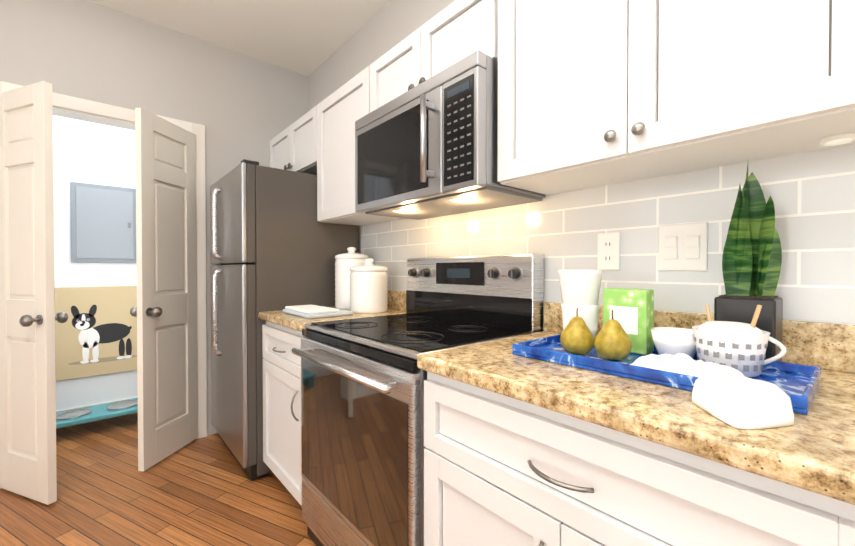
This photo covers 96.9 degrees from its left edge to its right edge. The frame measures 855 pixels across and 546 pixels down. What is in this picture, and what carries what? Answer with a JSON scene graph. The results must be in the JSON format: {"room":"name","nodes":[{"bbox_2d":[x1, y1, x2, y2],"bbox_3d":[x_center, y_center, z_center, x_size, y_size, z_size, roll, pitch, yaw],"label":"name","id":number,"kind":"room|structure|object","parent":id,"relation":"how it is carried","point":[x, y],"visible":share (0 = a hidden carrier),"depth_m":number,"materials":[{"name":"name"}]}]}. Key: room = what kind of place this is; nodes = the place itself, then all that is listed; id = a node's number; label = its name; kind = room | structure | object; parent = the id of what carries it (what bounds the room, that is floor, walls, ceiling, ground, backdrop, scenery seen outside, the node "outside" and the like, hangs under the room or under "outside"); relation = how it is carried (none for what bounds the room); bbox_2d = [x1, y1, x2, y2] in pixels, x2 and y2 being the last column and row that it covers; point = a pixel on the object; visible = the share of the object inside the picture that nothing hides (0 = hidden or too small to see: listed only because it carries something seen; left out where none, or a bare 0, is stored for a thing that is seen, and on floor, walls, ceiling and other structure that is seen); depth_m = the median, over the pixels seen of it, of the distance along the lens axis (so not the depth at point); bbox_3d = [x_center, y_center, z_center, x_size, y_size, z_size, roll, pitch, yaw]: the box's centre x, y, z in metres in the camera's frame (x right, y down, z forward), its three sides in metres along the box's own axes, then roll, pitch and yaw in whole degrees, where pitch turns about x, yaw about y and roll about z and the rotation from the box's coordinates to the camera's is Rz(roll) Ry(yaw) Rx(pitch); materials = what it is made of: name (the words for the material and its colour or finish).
{"room":"kitchen","nodes":[
{"label":"kitchen","id":0,"kind":"room"},
{"bbox_2d":[53,115,137,409],"bbox_3d":[-2.489,-0.233,2.917,1.600,2.690,0.100,-1,1,-41],"label":"wall","id":1,"kind":"structure","parent":0,"point":[91,153],"depth_m":2.82,"materials":[{"name":"white paint"}]},
{"bbox_2d":[55,286,136,380],"bbox_3d":[-2.475,0.435,2.847,0.740,0.665,0.032,-1,1,-41],"label":"framed picture","id":2,"kind":"object","parent":1,"relation":"attached to","point":[96,334],"visible":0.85,"depth_m":2.83},
{"bbox_2d":[56,396,137,428],"bbox_3d":[-2.451,1.047,2.888,1.440,0.130,0.014,-1,1,-41],"label":"baseboard","id":3,"kind":"structure","parent":1,"relation":"attached to","point":[96,404],"depth_m":2.85,"materials":[{"name":"white"}]},
{"bbox_2d":[70,182,135,262],"bbox_3d":[-2.437,-0.370,2.871,0.390,0.585,0.033,-1,1,-41],"label":"panel","id":4,"kind":"object","parent":1,"relation":"attached to","point":[103,222],"visible":0.85,"depth_m":2.85,"materials":[{"name":"grey metal"}]},
{"bbox_2d":[0,0,307,435],"bbox_3d":[-2.284,-0.223,1.991,3.400,2.690,0.110,-1,1,-41],"label":"wall","id":5,"kind":"structure","parent":0,"point":[240,106],"depth_m":2.42,"materials":[{"name":"grey paint"}]},
{"bbox_2d":[0,81,68,504],"bbox_3d":[-1.990,0.100,1.904,0.281,2.023,0.400,-1,1,-41],"label":"closet door","id":6,"kind":"structure","parent":5,"relation":"in","point":[28,317],"depth_m":1.86,"materials":[{"name":"white wood"}]},
{"bbox_2d":[0,81,206,488],"bbox_3d":[-1.927,0.061,2.301,1.000,2.115,0.140,-1,1,-41],"label":"door frame","id":7,"kind":"structure","parent":5,"relation":"attached to","point":[70,107],"depth_m":2.54,"materials":[{"name":"white wood"}]},
{"bbox_2d":[130,108,197,470],"bbox_3d":[-1.579,0.095,2.296,0.361,2.023,0.346,-1,1,-41],"label":"closet door","id":8,"kind":"structure","parent":5,"relation":"in","point":[164,311],"depth_m":2.27,"materials":[{"name":"white wood"}]},
{"bbox_2d":[0,413,315,545],"bbox_3d":[-0.836,1.190,0.330,3.600,0.100,6.200,-1,1,-41],"label":"floor","id":9,"kind":"structure","parent":0,"point":[205,491],"depth_m":1.85,"materials":[{"name":"brown wood"}]},
{"bbox_2d":[56,398,137,428],"bbox_3d":[-2.362,1.044,2.723,0.580,0.138,0.300,-1,1,-41],"label":"pet feeder","id":10,"kind":"object","parent":9,"relation":"on","point":[71,417],"visible":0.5,"depth_m":2.67,"materials":[{"name":"teal plastic"}]},
{"bbox_2d":[262,321,302,505],"bbox_3d":[-0.483,0.683,2.013,0.654,0.877,0.567,-1,1,-41],"label":"base cabinet","id":11,"kind":"object","parent":9,"relation":"on","point":[281,410],"visible":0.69,"depth_m":1.83,"materials":[{"name":"white wood"}]},
{"bbox_2d":[258,290,405,331],"bbox_3d":[-0.477,0.173,2.013,0.638,0.143,0.569,-1,1,-41],"label":"countertop","id":12,"kind":"structure","parent":11,"relation":"on","point":[396,302],"depth_m":1.88,"materials":[{"name":"stone"}]},
{"bbox_2d":[282,305,353,318],"bbox_3d":[-0.559,0.190,1.919,0.230,0.034,0.340,-1,1,-41],"label":"folded towel","id":13,"kind":"object","parent":12,"relation":"on","point":[311,311],"visible":1,"depth_m":1.81,"materials":[{"name":"white fabric"}]},
{"bbox_2d":[335,247,367,309],"bbox_3d":[-0.442,0.026,2.210,0.194,0.356,0.194,-1,1,-41],"label":"canister","id":14,"kind":"object","parent":12,"relation":"on","point":[345,263],"visible":0.62,"depth_m":2.12,"materials":[{"name":"white ceramic"}]},
{"bbox_2d":[350,258,387,312],"bbox_3d":[-0.313,0.063,2.031,0.204,0.286,0.204,-1,1,-41],"label":"canister","id":15,"kind":"object","parent":12,"relation":"on","point":[368,286],"visible":0.98,"depth_m":1.95,"materials":[{"name":"white ceramic"}]},
{"bbox_2d":[210,159,357,480],"bbox_3d":[-0.972,0.257,2.472,0.732,1.717,0.765,-1,1,-41],"label":"refrigerator","id":16,"kind":"object","parent":9,"relation":"on","point":[275,245],"visible":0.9,"depth_m":2.11,"materials":[{"name":"grey metal"}]},
{"bbox_2d":[291,254,543,545],"bbox_3d":[-0.068,0.528,1.488,0.690,1.197,0.752,-1,1,-41],"label":"range","id":17,"kind":"object","parent":9,"relation":"on","point":[362,427],"visible":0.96,"depth_m":1.33,"materials":[{"name":"silver metal"}]},
{"bbox_2d":[424,371,803,545],"bbox_3d":[0.503,0.696,0.899,0.618,0.876,0.872,-1,1,-41],"label":"base cabinet","id":18,"kind":"object","parent":9,"relation":"on","point":[501,470],"depth_m":0.71,"materials":[{"name":"white wood"}]},
{"bbox_2d":[804,490,854,545],"bbox_3d":[0.946,0.701,0.386,0.618,0.876,0.728,-1,1,-41],"label":"base cabinet","id":19,"kind":"object","parent":9,"relation":"on","point":[828,521],"depth_m":0.46,"materials":[{"name":"white wood"}]},
{"bbox_2d":[417,302,854,504],"bbox_3d":[1.058,0.193,0.235,0.638,0.143,2.597,-1,1,-41],"label":"countertop","id":20,"kind":"structure","parent":19,"relation":"on","point":[813,450],"depth_m":0.67,"materials":[{"name":"stone"}]},
{"bbox_2d":[512,334,820,414],"bbox_3d":[0.513,0.204,0.891,0.280,0.028,0.558,-1,1,-41],"label":"tray","id":21,"kind":"object","parent":20,"relation":"on","point":[798,384],"visible":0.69,"depth_m":0.79,"materials":[{"name":"blue plastic"}]},
{"bbox_2d":[560,307,593,353],"bbox_3d":[0.386,0.149,0.977,0.084,0.119,0.083,-1,1,-41],"label":"pear","id":22,"kind":"object","parent":21,"relation":"on","point":[577,336],"visible":1,"depth_m":0.95,"materials":[{"name":"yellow food"}]},
{"bbox_2d":[558,270,602,338],"bbox_3d":[0.441,0.099,1.097,0.120,0.216,0.120,-1,1,-41],"label":"stacked cups","id":23,"kind":"object","parent":21,"relation":"on","point":[580,289],"visible":0.88,"depth_m":1.05,"materials":[{"name":"white ceramic"}]},
{"bbox_2d":[594,310,631,359],"bbox_3d":[0.449,0.149,0.919,0.084,0.119,0.083,-1,1,-41],"label":"pear","id":24,"kind":"object","parent":21,"relation":"on","point":[612,340],"visible":1,"depth_m":0.89,"materials":[{"name":"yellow food"}]},
{"bbox_2d":[603,288,653,354],"bbox_3d":[0.535,0.125,1.013,0.056,0.165,0.110,-1,1,-41],"label":"box","id":25,"kind":"object","parent":21,"relation":"on","point":[633,312],"visible":0.71,"depth_m":0.98,"materials":[{"name":"green cardboard"}]},
{"bbox_2d":[651,327,696,358],"bbox_3d":[0.593,0.173,0.905,0.104,0.072,0.104,-1,1,-41],"label":"bowl","id":26,"kind":"object","parent":21,"relation":"on","point":[671,340],"visible":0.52,"depth_m":0.88,"materials":[{"name":"white ceramic"}]},
{"bbox_2d":[629,353,743,376],"bbox_3d":[0.530,0.186,0.765,0.096,0.048,0.230,-1,1,-41],"label":"cloth","id":27,"kind":"object","parent":21,"relation":"in","point":[682,363],"visible":0.4,"depth_m":0.76,"materials":[{"name":"white fabric"}]},
{"bbox_2d":[692,305,786,376],"bbox_3d":[0.653,0.137,0.805,0.132,0.146,0.151,-1,1,-41],"label":"cup","id":28,"kind":"object","parent":21,"relation":"on","point":[740,347],"visible":0.85,"depth_m":0.77,"materials":[{"name":"white ceramic"}]},
{"bbox_2d":[692,372,793,429],"bbox_3d":[0.484,0.197,0.599,0.140,0.048,0.136,-1,1,-41],"label":"towel","id":29,"kind":"object","parent":20,"relation":"on","point":[737,401],"visible":1,"depth_m":0.59,"materials":[{"name":"white fabric"}]},
{"bbox_2d":[714,164,782,361],"bbox_3d":[0.774,-0.031,0.914,0.114,0.497,0.113,-1,1,-41],"label":"potted snake plant","id":30,"kind":"object","parent":20,"relation":"on","point":[751,260],"visible":0.77,"depth_m":0.90,"materials":[{"name":"green plant"}]},
{"bbox_2d":[88,0,389,75],"bbox_3d":[-0.836,-1.600,0.299,3.600,0.100,6.200,-1,1,-41],"label":"ceiling","id":31,"kind":"structure","parent":0,"point":[306,37],"depth_m":2.38,"materials":[{"name":"white paint"}]},
{"bbox_2d":[308,0,544,330],"bbox_3d":[0.489,-0.217,1.458,0.100,2.690,6.200,-1,1,-41],"label":"wall","id":32,"kind":"structure","parent":0,"point":[388,26],"depth_m":2.35,"materials":[{"name":"grey paint"}]},
{"bbox_2d":[270,108,313,174],"bbox_3d":[-0.806,-0.828,2.641,0.303,0.335,0.819,-1,1,-41],"label":"upper cabinet","id":33,"kind":"object","parent":32,"relation":"attached to","point":[292,149],"depth_m":2.48,"materials":[{"name":"white wood"}]},
{"bbox_2d":[314,68,404,225],"bbox_3d":[-0.349,-0.645,2.113,0.303,0.690,0.573,-1,1,-41],"label":"upper cabinet","id":34,"kind":"object","parent":32,"relation":"attached to","point":[335,117],"depth_m":2.06,"materials":[{"name":"white wood"}]},
{"bbox_2d":[366,0,489,114],"bbox_3d":[0.087,-0.842,1.606,0.303,0.284,0.752,-1,1,-41],"label":"upper cabinet","id":35,"kind":"object","parent":32,"relation":"attached to","point":[461,29],"depth_m":1.47,"materials":[{"name":"white wood"}]},
{"bbox_2d":[355,51,544,219],"bbox_3d":[0.035,-0.484,1.565,0.439,0.424,0.752,-1,1,-41],"label":"microwave","id":36,"kind":"object","parent":35,"relation":"attached to","point":[427,149],"visible":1,"depth_m":1.34,"materials":[{"name":"silver metal"}]},
{"bbox_2d":[361,144,854,324],"bbox_3d":[0.862,-0.037,0.946,0.007,0.508,3.933,-1,1,-41],"label":"tile backsplash","id":37,"kind":"structure","parent":32,"relation":"attached to","point":[812,193],"depth_m":1.11,"materials":[{"name":"grey tile"}]},
{"bbox_2d":[597,232,619,269],"bbox_3d":[0.594,-0.071,1.244,0.008,0.122,0.072,-1,1,-41],"label":"electrical outlet plate","id":38,"kind":"object","parent":37,"relation":"attached to","point":[608,251],"visible":0.98,"depth_m":1.24,"materials":[{"name":"white plastic"}]},
{"bbox_2d":[659,222,707,270],"bbox_3d":[0.728,-0.073,1.085,0.012,0.134,0.120,-1,1,-41],"label":"switch plate","id":39,"kind":"object","parent":37,"relation":"attached to","point":[682,247],"visible":1,"depth_m":1.08,"materials":[{"name":"white plastic"}]},
{"bbox_2d":[490,0,825,194],"bbox_3d":[0.620,-0.632,0.991,0.303,0.690,0.865,-1,1,-41],"label":"upper cabinet","id":40,"kind":"object","parent":32,"relation":"attached to","point":[594,93],"depth_m":0.91,"materials":[{"name":"white wood"}]},
{"bbox_2d":[818,0,854,148],"bbox_3d":[1.125,-0.626,0.407,0.303,0.690,0.930,-1,1,-41],"label":"upper cabinet","id":41,"kind":"object","parent":32,"relation":"attached to","point":[836,18],"depth_m":0.66,"materials":[{"name":"white wood"}]}
]}

